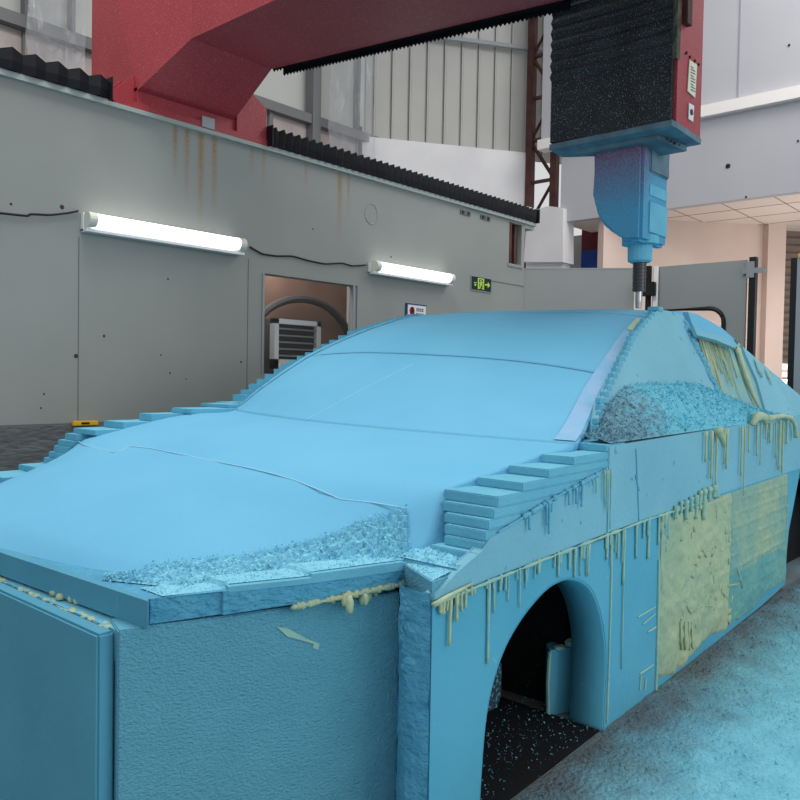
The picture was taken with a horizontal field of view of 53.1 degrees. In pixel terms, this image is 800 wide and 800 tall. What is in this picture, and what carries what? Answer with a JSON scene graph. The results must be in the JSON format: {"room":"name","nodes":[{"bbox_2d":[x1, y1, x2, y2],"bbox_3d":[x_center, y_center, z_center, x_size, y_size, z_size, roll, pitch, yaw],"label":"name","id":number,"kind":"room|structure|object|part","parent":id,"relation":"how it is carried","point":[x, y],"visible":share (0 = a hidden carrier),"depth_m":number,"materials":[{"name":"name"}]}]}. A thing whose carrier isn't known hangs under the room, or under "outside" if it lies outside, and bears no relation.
{"room":"car prototype workshop","nodes":[
{"label":"car prototype workshop","id":0,"kind":"room"},
{"bbox_2d":[0,24,356,322],"bbox_3d":[-3.941,-1.368,7.792,0.200,4.530,10.500,3,2,41],"label":"wall","id":1,"kind":"structure","parent":0,"point":[47,50],"depth_m":8.19,"materials":[{"name":"white paint"}]},
{"bbox_2d":[0,6,378,141],"bbox_3d":[-3.820,-3.658,7.619,0.160,0.120,10.450,3,2,41],"label":"trim","id":2,"kind":"structure","parent":1,"relation":"attached to","point":[9,18],"depth_m":8.17,"materials":[{"name":"grey metal"}]},
{"bbox_2d":[0,0,365,131],"bbox_3d":[-3.872,-6.376,7.658,0.150,5.450,10.500,3,2,41],"label":"wall","id":3,"kind":"structure","parent":0,"point":[337,81],"depth_m":10.50,"materials":[{"name":"grey"}]},
{"bbox_2d":[20,0,360,142],"bbox_3d":[-3.808,-4.846,7.557,0.180,6.500,10.400,3,2,41],"label":"window","id":4,"kind":"structure","parent":3,"relation":"in","point":[314,76],"depth_m":10.54,"materials":[{"name":"grey glass"}]},
{"bbox_2d":[0,76,524,470],"bbox_3d":[-2.118,-0.400,4.677,0.115,2.845,10.220,3,2,41],"label":"wall","id":5,"kind":"structure","parent":0,"point":[162,328],"depth_m":5.23,"materials":[{"name":"grey paint"}]},
{"bbox_2d":[0,210,78,216],"bbox_3d":[-2.124,-1.075,4.554,0.014,0.112,0.608,3,2,41],"label":"power cable","id":6,"kind":"object","parent":5,"relation":"attached to","point":[75,211],"visible":1,"depth_m":4.60,"materials":[{"name":"black rubber"}]},
{"bbox_2d":[81,211,247,255],"bbox_3d":[-1.490,-1.072,5.204,0.111,0.118,1.165,3,2,41],"label":"light","id":7,"kind":"object","parent":5,"relation":"attached to","point":[91,222],"visible":1,"depth_m":5.11,"materials":[{"name":"white paint"}]},
{"bbox_2d":[96,214,240,249],"bbox_3d":[-1.482,-1.085,5.197,0.082,0.082,1.055,3,2,41],"label":"diffuser","id":8,"kind":"object","parent":7,"relation":"attached to","point":[104,223],"depth_m":5.13,"materials":[{"name":"white plastic"}]},
{"bbox_2d":[0,237,523,426],"bbox_3d":[-2.087,-0.496,4.648,0.014,1.304,10.220,3,2,41],"label":"trim","id":9,"kind":"structure","parent":5,"relation":"attached to","point":[53,424],"depth_m":4.81,"materials":[{"name":"grey metal"}]},
{"bbox_2d":[0,69,536,234],"bbox_3d":[-2.104,-1.778,4.764,0.330,0.104,10.400,3,2,41],"label":"trim","id":10,"kind":"structure","parent":5,"relation":"attached to","point":[529,226],"depth_m":5.57,"materials":[{"name":"grey metal"}]},
{"bbox_2d":[0,47,112,99],"bbox_3d":[-2.889,-1.881,3.789,0.315,0.134,3.116,3,2,41],"label":"cover","id":11,"kind":"object","parent":10,"relation":"on","point":[32,66],"visible":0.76,"depth_m":4.61,"materials":[{"name":"black rubber"}]},
{"bbox_3d":[-2.892,-1.818,3.793,0.230,0.008,3.100,3,2,41],"label":"rail","id":12,"kind":"part","parent":11,"relation":"part of","materials":[{"name":"grey metal"}]},
{"bbox_3d":[-1.861,-1.899,4.954,0.315,0.132,0.008,3,2,41],"label":"plate","id":13,"kind":"part","parent":11,"relation":"part of","materials":[{"name":"black metal"}]},
{"bbox_2d":[92,0,703,308],"bbox_3d":[0.253,-2.029,4.369,5.130,2.998,1.890,3,2,41],"label":"machine","id":14,"kind":"object","parent":10,"relation":"on","point":[626,75],"visible":1,"depth_m":4.46,"materials":[{"name":"red paint"}]},
{"bbox_3d":[-1.632,-1.870,5.590,0.700,0.044,1.223,3,2,41],"label":"foot plate","id":15,"kind":"part","parent":14,"relation":"part of","materials":[{"name":"red paint"}]},
{"bbox_3d":[-1.301,-1.880,5.429,0.008,0.073,0.100,3,2,41],"label":"inspection plate","id":16,"kind":"part","parent":14,"relation":"part of","materials":[{"name":"grey metal"}]},
{"bbox_3d":[1.231,-1.393,4.420,0.731,0.083,0.353,3,2,41],"label":"ram plate","id":17,"kind":"part","parent":14,"relation":"part of","materials":[{"name":"blue metal"}]},
{"bbox_3d":[1.531,-1.684,4.192,0.004,0.177,0.116,3,2,41],"label":"rating plate","id":18,"kind":"part","parent":14,"relation":"part of","materials":[{"name":"white metal"}]},
{"bbox_2d":[266,125,539,223],"bbox_3d":[0.166,-1.939,7.251,0.315,0.149,3.641,3,2,41],"label":"cover","id":19,"kind":"object","parent":10,"relation":"on","point":[276,139],"visible":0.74,"depth_m":6.79,"materials":[{"name":"black rubber"}]},
{"bbox_3d":[-1.036,-1.921,5.889,0.315,0.147,0.008,3,2,41],"label":"plate","id":20,"kind":"part","parent":19,"relation":"part of","materials":[{"name":"black metal"}]},
{"bbox_3d":[1.368,-1.960,8.613,0.315,0.147,0.008,3,2,41],"label":"plate","id":21,"kind":"part","parent":19,"relation":"part of","materials":[{"name":"black metal"}]},
{"bbox_2d":[249,246,365,266],"bbox_3d":[-0.680,-1.091,6.191,0.014,0.058,1.203,3,2,41],"label":"power cable","id":22,"kind":"object","parent":5,"relation":"attached to","point":[252,248],"visible":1,"depth_m":6.11,"materials":[{"name":"black rubber"}]},
{"bbox_2d":[261,273,356,373],"bbox_3d":[-0.849,-0.614,6.619,0.776,1.400,1.935,3,2,41],"label":"window","id":23,"kind":"structure","parent":5,"relation":"in","point":[282,298],"depth_m":7.05,"materials":[{"name":"grey glass"}]},
{"bbox_2d":[269,318,320,368],"bbox_3d":[-0.871,-0.461,6.690,0.060,0.410,0.510,3,2,41],"label":"vent","id":24,"kind":"object","parent":23,"relation":"attached to","point":[290,339],"visible":0.82,"depth_m":6.64,"materials":[{"name":"grey metal"}]},
{"bbox_2d":[365,203,377,224],"bbox_3d":[-0.241,-1.554,6.682,0.007,0.176,0.156,3,2,41],"label":"plug","id":25,"kind":"object","parent":5,"relation":"attached to","point":[369,203],"visible":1,"depth_m":6.69,"materials":[{"name":"grey metal"}]},
{"bbox_2d":[368,260,455,285],"bbox_3d":[0.126,-1.110,7.035,0.111,0.110,1.060,3,2,41],"label":"light","id":26,"kind":"object","parent":5,"relation":"attached to","point":[378,268],"visible":1,"depth_m":6.95,"materials":[{"name":"white paint"}]},
{"bbox_2d":[379,262,451,282],"bbox_3d":[0.134,-1.119,7.028,0.082,0.082,0.950,3,2,41],"label":"diffuser","id":27,"kind":"object","parent":26,"relation":"attached to","point":[385,269],"depth_m":6.98,"materials":[{"name":"white plastic"}]},
{"bbox_2d":[405,303,426,315],"bbox_3d":[0.144,-0.788,7.149,0.012,0.136,0.285,3,2,41],"label":"warning sign","id":28,"kind":"object","parent":5,"relation":"attached to","point":[410,308],"visible":0.86,"depth_m":7.13,"materials":[{"name":"white paint"}]},
{"bbox_2d":[460,209,470,215],"bbox_3d":[0.629,-1.788,7.644,0.017,0.040,0.160,3,2,41],"label":"plate","id":29,"kind":"object","parent":5,"relation":"attached to","point":[463,212],"visible":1,"depth_m":7.64,"materials":[{"name":"grey metal"}]},
{"bbox_2d":[470,275,491,292],"bbox_3d":[0.800,-1.141,7.874,0.013,0.149,0.347,3,2,41],"label":"exit sign","id":30,"kind":"object","parent":5,"relation":"attached to","point":[477,283],"visible":1,"depth_m":7.86,"materials":[{"name":"green plastic"}]},
{"bbox_2d":[480,215,489,220],"bbox_3d":[0.846,-1.796,7.890,0.017,0.040,0.160,3,2,41],"label":"plate","id":31,"kind":"object","parent":5,"relation":"attached to","point":[483,217],"visible":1,"depth_m":7.88,"materials":[{"name":"grey metal"}]},
{"bbox_2d":[509,222,516,263],"bbox_3d":[1.155,-1.621,8.320,0.062,0.420,0.193,2,2,29],"label":"window","id":32,"kind":"structure","parent":5,"relation":"in","point":[514,227],"depth_m":8.36,"materials":[{"name":"metal"}]},
{"bbox_2d":[511,225,516,262],"bbox_3d":[1.150,-1.622,8.364,0.020,0.420,0.220,3,2,41],"label":"window","id":33,"kind":"structure","parent":5,"relation":"in","point":[511,225],"depth_m":8.37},
{"bbox_2d":[508,263,522,268],"bbox_3d":[1.192,-1.395,8.324,0.030,0.030,0.270,3,2,41],"label":"window sill","id":34,"kind":"structure","parent":5,"relation":"in","point":[509,264],"depth_m":8.31,"materials":[{"name":"grey metal"}]},
{"bbox_2d":[356,137,534,205],"bbox_3d":[0.661,-1.433,11.777,2.750,4.580,0.100,1,2,-16],"label":"wall","id":35,"kind":"structure","parent":0,"point":[500,174],"depth_m":11.73,"materials":[{"name":"paint"}]},
{"bbox_2d":[358,126,361,154],"bbox_3d":[-0.598,-1.502,11.347,0.050,4.700,0.030,1,2,-16],"label":"trim","id":36,"kind":"structure","parent":35,"relation":"attached to","point":[360,127],"depth_m":11.27,"materials":[{"name":"metal"}]},
{"bbox_2d":[365,15,561,163],"bbox_3d":[1.075,-6.390,11.811,3.180,5.500,0.030,1,2,-16],"label":"wall","id":37,"kind":"structure","parent":0,"point":[380,71],"depth_m":11.82,"materials":[{"name":"grey metal"}]},
{"bbox_2d":[373,19,541,154],"bbox_3d":[1.060,-6.390,11.802,2.927,5.500,0.014,1,2,-16],"label":"trim","id":38,"kind":"structure","parent":37,"relation":"attached to","point":[528,19],"depth_m":11.82,"materials":[{"name":"grey metal"}]},
{"bbox_2d":[440,36,542,52],"bbox_3d":[1.383,-5.264,11.829,2.401,0.100,0.080,1,2,-16],"label":"pipe","id":39,"kind":"object","parent":37,"relation":"attached to","point":[456,38],"visible":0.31,"depth_m":11.78,"materials":[{"name":"grey metal"}]},
{"bbox_2d":[524,206,573,263],"bbox_3d":[2.142,-2.365,11.479,0.640,0.854,0.300,3,2,41],"label":"wall pier","id":40,"kind":"object","parent":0,"point":[551,240],"visible":0.73,"depth_m":11.32,"materials":[{"name":"white paint"}]},
{"bbox_2d":[570,235,581,267],"bbox_3d":[2.373,-0.849,12.732,1.200,3.415,0.050,3,2,41],"label":"wall strip","id":41,"kind":"object","parent":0,"point":[577,239],"visible":0.07,"depth_m":12.35,"materials":[{"name":"grey paint"}]},
{"bbox_2d":[500,557,799,799],"bbox_3d":[2.361,1.074,7.269,22.000,0.100,26.000,3,2,41],"label":"floor","id":42,"kind":"structure","parent":0,"point":[793,567],"depth_m":3.03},
{"bbox_2d":[0,306,799,799],"bbox_3d":[0.499,0.275,4.404,2.700,1.604,5.556,3,2,41],"label":"model","id":43,"kind":"object","parent":42,"relation":"on","point":[591,572],"visible":0.96,"depth_m":2.41},
{"bbox_2d":[71,420,97,425],"bbox_3d":[-1.903,0.140,4.835,0.031,0.028,0.160,3,2,41],"label":"spirit level","id":44,"kind":"object","parent":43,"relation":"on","point":[92,422],"visible":1,"depth_m":4.82,"materials":[{"name":"yellow plastic"}]},
{"bbox_2d":[100,504,410,585],"bbox_3d":[-0.334,0.369,2.054,0.823,0.152,0.181,0,2,-21],"label":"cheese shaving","id":45,"kind":"object","parent":43,"relation":"on","point":[382,537],"visible":0.8,"depth_m":2.10,"materials":[{"name":"blue"}]},
{"bbox_2d":[142,556,401,595],"bbox_3d":[-0.269,0.430,2.013,0.725,0.032,0.120,0,2,-30],"label":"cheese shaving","id":46,"kind":"object","parent":43,"relation":"on","point":[298,569],"visible":0.86,"depth_m":1.96,"materials":[{"name":"blue"}]},
{"bbox_2d":[0,410,574,572],"bbox_3d":[-0.723,0.265,2.887,2.246,0.358,1.647,3,2,41],"label":"hood","id":47,"kind":"object","parent":43,"relation":"attached to","point":[126,495],"depth_m":2.46,"materials":[{"name":"blue"}]},
{"bbox_2d":[394,545,460,567],"bbox_3d":[0.093,0.409,2.123,0.224,0.029,0.119,3,2,41],"label":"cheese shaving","id":48,"kind":"object","parent":43,"relation":"on","point":[424,554],"visible":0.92,"depth_m":2.12,"materials":[{"name":"blue"}]},
{"bbox_2d":[405,562,452,579],"bbox_3d":[0.070,0.430,2.075,0.090,0.015,0.231,0,2,-26],"label":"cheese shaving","id":49,"kind":"object","parent":43,"relation":"on","point":[432,573],"visible":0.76,"depth_m":2.03,"materials":[{"name":"blue"}]},
{"bbox_2d":[481,696,595,799],"bbox_3d":[0.325,1.125,2.596,0.337,0.012,0.906,3,2,41],"label":"chips","id":50,"kind":"object","parent":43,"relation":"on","point":[524,696],"visible":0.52,"depth_m":2.66,"materials":[{"name":"plastic"}]},
{"bbox_3d":[1.173,-0.147,3.688,0.344,0.610,1.902,2,2,39],"label":"glass","id":51,"kind":"part","parent":43,"relation":"part of","materials":[{"name":"plastic"}]},
{"bbox_2d":[583,380,788,442],"bbox_3d":[1.409,0.021,3.720,0.218,0.221,2.478,2,2,39],"label":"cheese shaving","id":52,"kind":"object","parent":43,"relation":"on","point":[640,411],"visible":0.92,"depth_m":3.29,"materials":[{"name":"blue"}]},
{"bbox_3d":[2.314,-0.158,5.046,0.325,0.590,2.066,3,2,41],"label":"glass","id":53,"kind":"part","parent":43,"relation":"part of","materials":[{"name":"plastic"}]},
{"bbox_2d":[524,17,559,267],"bbox_3d":[2.110,-3.668,11.836,0.519,9.096,0.100,3,2,41],"label":"lattice column","id":54,"kind":"structure","parent":42,"relation":"on","point":[533,45],"depth_m":11.89,"materials":[{"name":"metal"}]},
{"bbox_2d":[523,268,633,309],"bbox_3d":[1.850,-0.202,8.424,1.143,2.362,0.036,1,2,9],"label":"panel","id":55,"kind":"object","parent":42,"relation":"on","point":[544,288],"visible":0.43,"depth_m":8.38,"materials":[{"name":"grey metal"}]},
{"bbox_2d":[642,266,658,309],"bbox_3d":[2.512,-0.180,8.118,0.135,2.360,0.100,3,2,41],"label":"post","id":56,"kind":"object","parent":42,"relation":"on","point":[651,287],"visible":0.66,"depth_m":8.07,"materials":[{"name":"black metal"}]},
{"bbox_3d":[2.509,-0.181,8.160,0.045,2.360,0.040,3,2,41],"label":"post","id":57,"kind":"part","parent":56,"relation":"part of","materials":[{"name":"black metal"}]},
{"bbox_2d":[652,257,765,356],"bbox_3d":[2.971,-0.193,7.815,1.100,2.320,0.085,3,2,41],"label":"door","id":58,"kind":"structure","parent":56,"relation":"attached to","point":[720,288],"depth_m":7.69,"materials":[{"name":"grey metal"}]},
{"bbox_3d":[3.299,-0.179,7.537,0.060,2.320,0.070,3,2,41],"label":"edge post","id":59,"kind":"part","parent":58,"relation":"part of","materials":[{"name":"black metal"}]},
{"bbox_2d":[514,578,799,799],"bbox_3d":[2.398,1.134,3.002,4.700,0.032,6.450,3,2,41],"label":"floor dust","id":60,"kind":"structure","parent":42,"relation":"on","point":[726,725],"depth_m":2.71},
{"bbox_2d":[787,253,799,394],"bbox_3d":[3.363,-0.080,6.681,0.240,2.276,0.070,3,2,41],"label":"sliding door","id":61,"kind":"structure","parent":42,"relation":"on","point":[793,371],"depth_m":6.70,"materials":[{"name":"black metal"}]},
{"bbox_2d":[526,0,799,267],"bbox_3d":[5.461,-3.715,8.588,9.410,9.500,0.214,3,2,41],"label":"wall","id":62,"kind":"structure","parent":0,"point":[752,154],"depth_m":9.70,"materials":[{"name":"white paint"}]},
{"bbox_2d":[537,85,799,152],"bbox_3d":[5.475,-3.490,8.455,9.200,0.140,0.200,3,2,41],"label":"trim","id":63,"kind":"structure","parent":62,"relation":"attached to","point":[789,94],"depth_m":9.53,"materials":[{"name":"white paint"}]},
{"bbox_2d":[737,0,740,97],"bbox_3d":[3.598,-6.093,10.068,1.427,4.900,0.008,3,2,41],"label":"trim","id":64,"kind":"structure","parent":62,"relation":"attached to","point":[740,0],"depth_m":9.65,"materials":[{"name":"grey metal"}]},
{"bbox_2d":[597,219,763,360],"bbox_3d":[3.947,-0.776,11.242,2.446,3.415,0.200,1,2,-9],"label":"wall","id":65,"kind":"structure","parent":0,"point":[686,242],"depth_m":11.13,"materials":[{"name":"beige paint"}]},
{"bbox_2d":[573,194,799,232],"bbox_3d":[6.931,-2.419,9.934,8.900,0.050,3.880,3,2,41],"label":"ceiling","id":66,"kind":"structure","parent":0,"point":[591,226],"depth_m":10.55,"materials":[{"name":"beige tile"}]},
{"bbox_2d":[581,230,597,267],"bbox_3d":[2.882,-2.307,12.114,0.283,1.135,0.030,3,2,41],"label":"banner","id":67,"kind":"object","parent":66,"relation":"hanging from","point":[589,247],"visible":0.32,"depth_m":12.11,"materials":[{"name":"red"}]},
{"bbox_2d":[669,197,799,224],"bbox_3d":[7.106,-2.374,9.453,8.000,0.004,3.370,3,2,41],"label":"trim","id":68,"kind":"structure","parent":66,"relation":"attached to","point":[775,197],"depth_m":10.53,"materials":[{"name":"beige metal"}]},
{"bbox_2d":[760,223,786,379],"bbox_3d":[5.205,-0.761,11.466,0.270,3.415,0.500,1,2,-9],"label":"wall pier","id":69,"kind":"object","parent":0,"point":[774,235],"visible":0.43,"depth_m":11.20,"materials":[{"name":"beige paint"}]},
{"bbox_2d":[782,231,799,378],"bbox_3d":[6.574,-1.392,11.863,2.600,2.200,0.030,1,2,-9],"label":"door","id":70,"kind":"structure","parent":69,"relation":"attached to","point":[792,237],"depth_m":11.71,"materials":[{"name":"brown"}]}
]}

